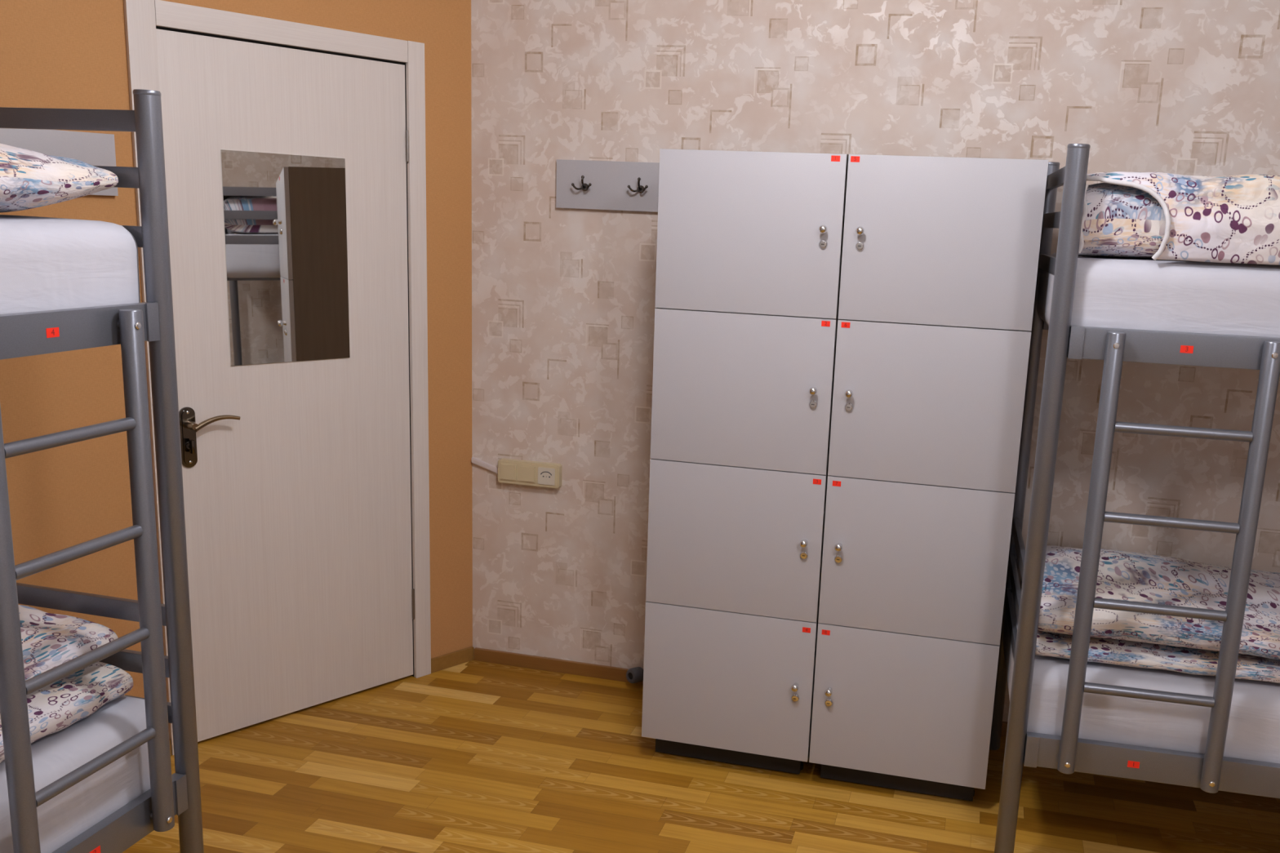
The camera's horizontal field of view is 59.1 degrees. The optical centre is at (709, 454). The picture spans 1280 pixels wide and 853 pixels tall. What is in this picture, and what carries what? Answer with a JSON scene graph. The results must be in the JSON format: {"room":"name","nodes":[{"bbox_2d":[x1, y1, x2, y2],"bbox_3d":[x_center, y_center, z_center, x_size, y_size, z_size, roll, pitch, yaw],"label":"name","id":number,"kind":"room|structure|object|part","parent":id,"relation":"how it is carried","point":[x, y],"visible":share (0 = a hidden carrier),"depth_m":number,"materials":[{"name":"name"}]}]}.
{"room":"dormitory","nodes":[
{"label":"dormitory","id":0,"kind":"room"},
{"bbox_2d":[0,0,472,738],"bbox_3d":[-2.569,-0.208,1.940,0.121,2.580,5.154,13,16,40],"label":"wall","id":1,"kind":"structure","parent":0,"point":[55,54],"depth_m":3.03,"materials":[{"name":"orange paint"}]},
{"bbox_2d":[0,128,118,195],"bbox_3d":[-1.760,-0.698,2.631,0.019,0.153,0.700,13,16,41],"label":"coat rack","id":2,"kind":"object","parent":1,"relation":"attached to","point":[90,148],"visible":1,"depth_m":2.79,"materials":[{"name":"grey laminate"}]},
{"bbox_2d":[169,739,171,755],"bbox_3d":[-2.913,1.105,1.786,0.014,0.049,4.035,13,16,40],"label":"baseboard","id":3,"kind":"structure","parent":1,"relation":"attached to","point":[170,740],"depth_m":3.26,"materials":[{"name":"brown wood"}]},
{"bbox_2d":[123,0,431,755],"bbox_3d":[-1.251,-0.235,3.394,0.178,2.140,0.882,13,16,40],"label":"door","id":4,"kind":"structure","parent":1,"relation":"in","point":[306,483],"depth_m":3.39,"materials":[{"name":"white wood"}]},
{"bbox_3d":[-1.494,-0.177,3.072,0.016,2.140,0.071,13,16,40],"label":"casing","id":5,"kind":"part","parent":4,"relation":"part of","materials":[{"name":"white wood"}]},
{"bbox_3d":[-1.459,-0.047,3.151,0.010,0.172,0.043,13,16,40],"label":"handle plate","id":6,"kind":"part","parent":4,"relation":"part of","materials":[{"name":"metal"}]},
{"bbox_3d":[-1.397,-0.091,3.167,0.050,0.038,0.141,13,16,40],"label":"lever","id":7,"kind":"part","parent":4,"relation":"part of","materials":[{"name":"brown metal"}]},
{"bbox_3d":[-1.178,-1.186,3.171,0.015,0.064,0.750,13,16,40],"label":"casing","id":8,"kind":"part","parent":4,"relation":"part of","materials":[{"name":"white wood"}]},
{"bbox_2d":[220,149,350,365],"bbox_3d":[-1.227,-0.568,3.284,0.004,0.597,0.375,13,16,40],"label":"mirror","id":9,"kind":"object","parent":4,"relation":"attached to","point":[285,224],"visible":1,"depth_m":3.27,"materials":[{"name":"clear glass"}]},
{"bbox_3d":[-0.948,-0.252,3.676,0.016,2.081,0.059,13,16,40],"label":"casing","id":10,"kind":"part","parent":4,"relation":"part of","materials":[{"name":"white wood"}]},
{"bbox_2d":[431,646,473,673],"bbox_3d":[-0.910,0.726,3.975,0.014,0.049,0.182,13,16,40],"label":"baseboard","id":11,"kind":"structure","parent":1,"relation":"attached to","point":[466,655],"depth_m":3.97,"materials":[{"name":"brown wood"}]},
{"bbox_2d":[122,658,1279,852],"bbox_3d":[-0.748,1.281,1.745,6.801,0.100,4.750,5,12,13],"label":"floor","id":12,"kind":"structure","parent":0,"point":[473,756],"depth_m":3.17,"materials":[{"name":"brown wood"}]},
{"bbox_2d":[0,88,204,852],"bbox_3d":[-1.686,0.339,1.458,0.809,1.783,2.028,5,12,14],"label":"bunk bed","id":13,"kind":"object","parent":12,"relation":"on","point":[129,326],"visible":0.98,"depth_m":2.17,"materials":[{"name":"grey paint"}]},
{"bbox_3d":[-1.417,-0.667,2.228,0.678,0.039,0.014,5,12,14],"label":"rail","id":14,"kind":"part","parent":13,"relation":"part of","materials":[{"name":"grey metal"}]},
{"bbox_2d":[0,214,140,314],"bbox_3d":[-1.677,-0.202,1.366,0.689,0.216,1.956,5,12,14],"label":"mattress","id":15,"kind":"object","parent":13,"relation":"on","point":[46,263],"visible":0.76,"depth_m":2.02,"materials":[{"name":"white fabric"}]},
{"bbox_2d":[0,142,118,212],"bbox_3d":[-1.472,-0.455,1.768,0.503,0.142,0.934,5,12,14],"label":"pillow","id":16,"kind":"object","parent":15,"relation":"on","point":[29,179],"visible":1,"depth_m":1.99,"materials":[{"name":"fabric"}]},
{"bbox_3d":[-1.334,-0.077,1.280,0.025,0.072,1.933,5,12,14],"label":"rail","id":17,"kind":"part","parent":13,"relation":"part of","materials":[{"name":"grey metal"}]},
{"bbox_2d":[0,695,150,852],"bbox_3d":[-1.718,0.770,1.572,0.689,0.234,1.956,5,12,14],"label":"mattress","id":18,"kind":"object","parent":13,"relation":"on","point":[61,819],"visible":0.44,"depth_m":2.19,"materials":[{"name":"white fabric"}]},
{"bbox_2d":[0,604,133,763],"bbox_3d":[-1.581,0.484,1.970,0.561,0.203,0.968,5,12,14],"label":"duvet","id":19,"kind":"object","parent":18,"relation":"on","point":[49,641],"visible":0.69,"depth_m":2.23,"materials":[{"name":"fabric"}]},
{"bbox_3d":[-1.458,0.306,2.434,0.678,0.043,0.014,5,12,14],"label":"rail","id":20,"kind":"part","parent":13,"relation":"part of","materials":[{"name":"grey metal"}]},
{"bbox_3d":[-1.421,-0.564,2.250,0.678,0.040,0.014,5,12,14],"label":"rail","id":21,"kind":"part","parent":13,"relation":"part of","materials":[{"name":"grey metal"}]},
{"bbox_3d":[-1.376,0.902,1.487,0.025,0.078,1.933,5,12,14],"label":"rail","id":22,"kind":"part","parent":13,"relation":"part of","materials":[{"name":"grey metal"}]},
{"bbox_3d":[-1.426,-0.455,2.273,0.678,0.040,0.014,5,12,14],"label":"rail","id":23,"kind":"part","parent":13,"relation":"part of","materials":[{"name":"grey metal"}]},
{"bbox_3d":[-1.463,0.419,2.458,0.678,0.043,0.014,5,12,14],"label":"rail","id":24,"kind":"part","parent":13,"relation":"part of","materials":[{"name":"grey metal"}]},
{"bbox_3d":[-1.467,0.522,2.480,0.678,0.041,0.014,5,12,14],"label":"rail","id":25,"kind":"part","parent":13,"relation":"part of","materials":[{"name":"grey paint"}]},
{"bbox_3d":[-1.101,0.187,2.315,0.047,1.774,0.047,5,12,14],"label":"post","id":26,"kind":"part","parent":13,"relation":"part of","materials":[{"name":"grey metal"}]},
{"bbox_2d":[626,666,643,684],"bbox_3d":[-0.253,0.757,3.853,0.052,0.056,0.052,13,16,40],"label":"pipe stub","id":27,"kind":"object","parent":12,"relation":"on","point":[633,675],"visible":0.93,"depth_m":3.84,"materials":[{"name":"grey plastic"}]},
{"bbox_2d":[641,148,848,773],"bbox_3d":[0.118,0.036,3.291,0.498,1.766,0.434,5,12,13],"label":"tall cabinet","id":28,"kind":"object","parent":12,"relation":"on","point":[749,251],"visible":0.97,"depth_m":3.09,"materials":[{"name":"grey laminate"}]},
{"bbox_3d":[0.051,0.653,3.246,0.498,0.420,0.016,5,12,13],"label":"door","id":29,"kind":"part","parent":28,"relation":"part of","materials":[{"name":"grey laminate"}]},
{"bbox_3d":[0.068,0.240,3.159,0.498,0.420,0.016,5,12,13],"label":"door","id":30,"kind":"part","parent":28,"relation":"part of","materials":[{"name":"grey laminate"}]},
{"bbox_3d":[0.086,-0.173,3.071,0.498,0.420,0.016,5,12,13],"label":"door","id":31,"kind":"part","parent":28,"relation":"part of","materials":[{"name":"grey laminate"}]},
{"bbox_2d":[663,307,831,319],"bbox_3d":[0.144,-0.419,3.222,0.464,0.018,0.365,5,12,13],"label":"shelf","id":32,"kind":"object","parent":28,"relation":"attached to","point":[664,308],"depth_m":3.04,"materials":[{"name":"grey laminate"}]},
{"bbox_3d":[0.103,-0.586,2.984,0.498,0.420,0.016,5,12,13],"label":"door","id":33,"kind":"part","parent":28,"relation":"part of","materials":[{"name":"grey laminate"}]},
{"bbox_3d":[0.242,0.657,3.172,0.022,0.022,0.032,5,12,13],"label":"knob","id":34,"kind":"part","parent":28,"relation":"part of","materials":[{"name":"silver metal"}]},
{"bbox_3d":[0.260,0.244,3.085,0.022,0.022,0.032,5,12,13],"label":"knob","id":35,"kind":"part","parent":28,"relation":"part of","materials":[{"name":"silver metal"}]},
{"bbox_3d":[0.277,-0.169,2.997,0.022,0.022,0.032,5,12,13],"label":"knob","id":36,"kind":"part","parent":28,"relation":"part of","materials":[{"name":"silver metal"}]},
{"bbox_3d":[0.295,-0.582,2.910,0.022,0.022,0.032,5,12,13],"label":"knob","id":37,"kind":"part","parent":28,"relation":"part of","materials":[{"name":"silver metal"}]},
{"bbox_2d":[808,154,1048,801],"bbox_3d":[0.603,0.081,3.176,0.492,1.766,0.434,5,12,13],"label":"tall cabinet","id":38,"kind":"object","parent":12,"relation":"on","point":[940,255],"visible":1,"depth_m":2.98,"materials":[{"name":"grey laminate"}]},
{"bbox_3d":[0.335,0.666,3.151,0.022,0.022,0.032,5,12,13],"label":"knob","id":39,"kind":"part","parent":38,"relation":"part of","materials":[{"name":"silver metal"}]},
{"bbox_3d":[0.353,0.253,3.063,0.022,0.022,0.032,5,12,13],"label":"knob","id":40,"kind":"part","parent":38,"relation":"part of","materials":[{"name":"silver metal"}]},
{"bbox_3d":[0.370,-0.161,2.975,0.022,0.022,0.032,5,12,13],"label":"knob","id":41,"kind":"part","parent":38,"relation":"part of","materials":[{"name":"silver metal"}]},
{"bbox_3d":[0.388,-0.574,2.888,0.022,0.022,0.032,5,12,13],"label":"knob","id":42,"kind":"part","parent":38,"relation":"part of","materials":[{"name":"silver metal"}]},
{"bbox_3d":[0.535,0.698,3.132,0.492,0.420,0.016,5,12,13],"label":"door","id":43,"kind":"part","parent":38,"relation":"part of","materials":[{"name":"grey laminate"}]},
{"bbox_3d":[0.553,0.285,3.044,0.492,0.420,0.016,5,12,13],"label":"door","id":44,"kind":"part","parent":38,"relation":"part of","materials":[{"name":"grey laminate"}]},
{"bbox_3d":[0.570,-0.128,2.957,0.492,0.420,0.016,5,12,13],"label":"door","id":45,"kind":"part","parent":38,"relation":"part of","materials":[{"name":"grey laminate"}]},
{"bbox_2d":[845,319,1023,331],"bbox_3d":[0.629,-0.374,3.107,0.458,0.018,0.365,5,12,13],"label":"shelf","id":46,"kind":"object","parent":38,"relation":"attached to","point":[846,319],"depth_m":2.93,"materials":[{"name":"grey laminate"}]},
{"bbox_3d":[0.588,-0.541,2.869,0.492,0.420,0.016,5,12,13],"label":"door","id":47,"kind":"part","parent":38,"relation":"part of","materials":[{"name":"grey laminate"}]},
{"bbox_2d":[989,143,1279,852],"bbox_3d":[1.815,0.204,2.795,2.028,1.783,0.809,5,12,11],"label":"bunk bed","id":48,"kind":"object","parent":12,"relation":"on","point":[1212,772],"visible":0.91,"depth_m":2.60,"materials":[{"name":"grey paint"}]},
{"bbox_3d":[0.835,0.491,3.084,0.014,0.041,0.678,5,12,11],"label":"rail","id":49,"kind":"part","parent":48,"relation":"part of","materials":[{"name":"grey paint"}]},
{"bbox_3d":[0.839,0.389,3.062,0.014,0.043,0.678,5,12,11],"label":"rail","id":50,"kind":"part","parent":48,"relation":"part of","materials":[{"name":"grey metal"}]},
{"bbox_3d":[0.844,0.276,3.038,0.014,0.043,0.678,5,12,11],"label":"rail","id":51,"kind":"part","parent":48,"relation":"part of","materials":[{"name":"grey metal"}]},
{"bbox_3d":[0.926,0.053,3.353,0.047,1.774,0.047,5,12,11],"label":"post","id":52,"kind":"part","parent":48,"relation":"part of","materials":[{"name":"grey metal"}]},
{"bbox_3d":[0.775,0.194,2.658,0.047,1.774,0.047,5,12,11],"label":"post","id":53,"kind":"part","parent":48,"relation":"part of","materials":[{"name":"grey metal"}]},
{"bbox_3d":[1.913,-0.317,3.065,1.933,0.072,0.025,5,12,11],"label":"rail","id":54,"kind":"part","parent":48,"relation":"part of","materials":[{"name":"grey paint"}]},
{"bbox_3d":[0.876,-0.485,2.877,0.014,0.040,0.678,5,12,11],"label":"rail","id":55,"kind":"part","parent":48,"relation":"part of","materials":[{"name":"grey metal"}]},
{"bbox_3d":[0.881,-0.594,2.854,0.014,0.040,0.678,5,12,11],"label":"rail","id":56,"kind":"part","parent":48,"relation":"part of","materials":[{"name":"grey metal"}]},
{"bbox_3d":[0.886,-0.697,2.832,0.014,0.039,0.678,5,12,11],"label":"rail","id":57,"kind":"part","parent":48,"relation":"part of","materials":[{"name":"grey metal"}]},
{"bbox_2d":[1002,588,1279,764],"bbox_3d":[1.782,0.636,2.908,1.956,0.234,0.689,5,12,11],"label":"mattress","id":58,"kind":"object","parent":48,"relation":"on","point":[1253,731],"visible":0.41,"depth_m":2.71,"materials":[{"name":"white fabric"}]},
{"bbox_2d":[1021,545,1279,683],"bbox_3d":[1.398,0.416,2.958,1.081,0.164,0.643,5,12,11],"label":"duvet","id":59,"kind":"object","parent":58,"relation":"on","point":[1190,646],"visible":0.67,"depth_m":2.78,"materials":[{"name":"fabric"}]},
{"bbox_3d":[1.721,0.802,2.577,1.933,0.078,0.025,5,12,11],"label":"rail","id":60,"kind":"part","parent":48,"relation":"part of","materials":[{"name":"grey metal"}]},
{"bbox_2d":[1036,253,1279,337],"bbox_3d":[1.824,-0.337,2.702,1.956,0.216,0.689,5,12,11],"label":"mattress","id":61,"kind":"object","parent":48,"relation":"on","point":[1236,299],"visible":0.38,"depth_m":2.52,"materials":[{"name":"white fabric"}]},
{"bbox_2d":[1078,171,1279,265],"bbox_3d":[1.356,-0.546,2.632,0.980,0.200,0.469,5,12,11],"label":"duvet","id":62,"kind":"object","parent":61,"relation":"on","point":[1155,215],"visible":0.86,"depth_m":2.48,"materials":[{"name":"fabric"}]},
{"bbox_3d":[1.762,-0.176,2.370,1.933,0.072,0.025,5,12,11],"label":"rail","id":63,"kind":"part","parent":48,"relation":"part of","materials":[{"name":"grey metal"}]},
{"bbox_2d":[471,0,1279,721],"bbox_3d":[1.141,-0.355,3.379,3.980,2.580,0.100,5,12,13],"label":"wall","id":64,"kind":"structure","parent":0,"point":[563,300],"depth_m":3.44,"materials":[{"name":"paper"}]},
{"bbox_2d":[471,457,497,473],"bbox_3d":[-0.770,0.040,3.886,0.104,0.051,0.014,5,12,13],"label":"cable trunking","id":65,"kind":"object","parent":64,"relation":"attached to","point":[480,463],"visible":1,"depth_m":3.88,"materials":[{"name":"white plastic"}]},
{"bbox_2d":[497,457,562,488],"bbox_3d":[-0.614,0.066,3.841,0.224,0.082,0.034,5,12,13],"label":"switch panel","id":66,"kind":"object","parent":64,"relation":"attached to","point":[510,471],"visible":1,"depth_m":3.83,"materials":[{"name":"beige plastic"}]},
{"bbox_2d":[537,466,555,485],"bbox_3d":[-0.552,0.074,3.812,0.060,0.058,0.004,5,12,13],"label":"socket","id":67,"kind":"object","parent":66,"relation":"attached to","point":[546,475],"depth_m":3.81,"materials":[{"name":"beige plastic"}]},
{"bbox_2d":[555,159,659,212],"bbox_3d":[-0.156,-0.838,3.531,0.700,0.151,0.056,5,12,13],"label":"coat rack","id":68,"kind":"object","parent":64,"relation":"attached to","point":[580,184],"visible":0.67,"depth_m":3.58,"materials":[{"name":"grey laminate"}]},
{"bbox_2d":[474,647,1007,736],"bbox_3d":[1.080,0.895,3.586,3.966,0.045,0.015,5,12,13],"label":"baseboard","id":69,"kind":"structure","parent":64,"relation":"attached to","point":[603,672],"depth_m":3.96,"materials":[{"name":"brown wood"}]}
]}

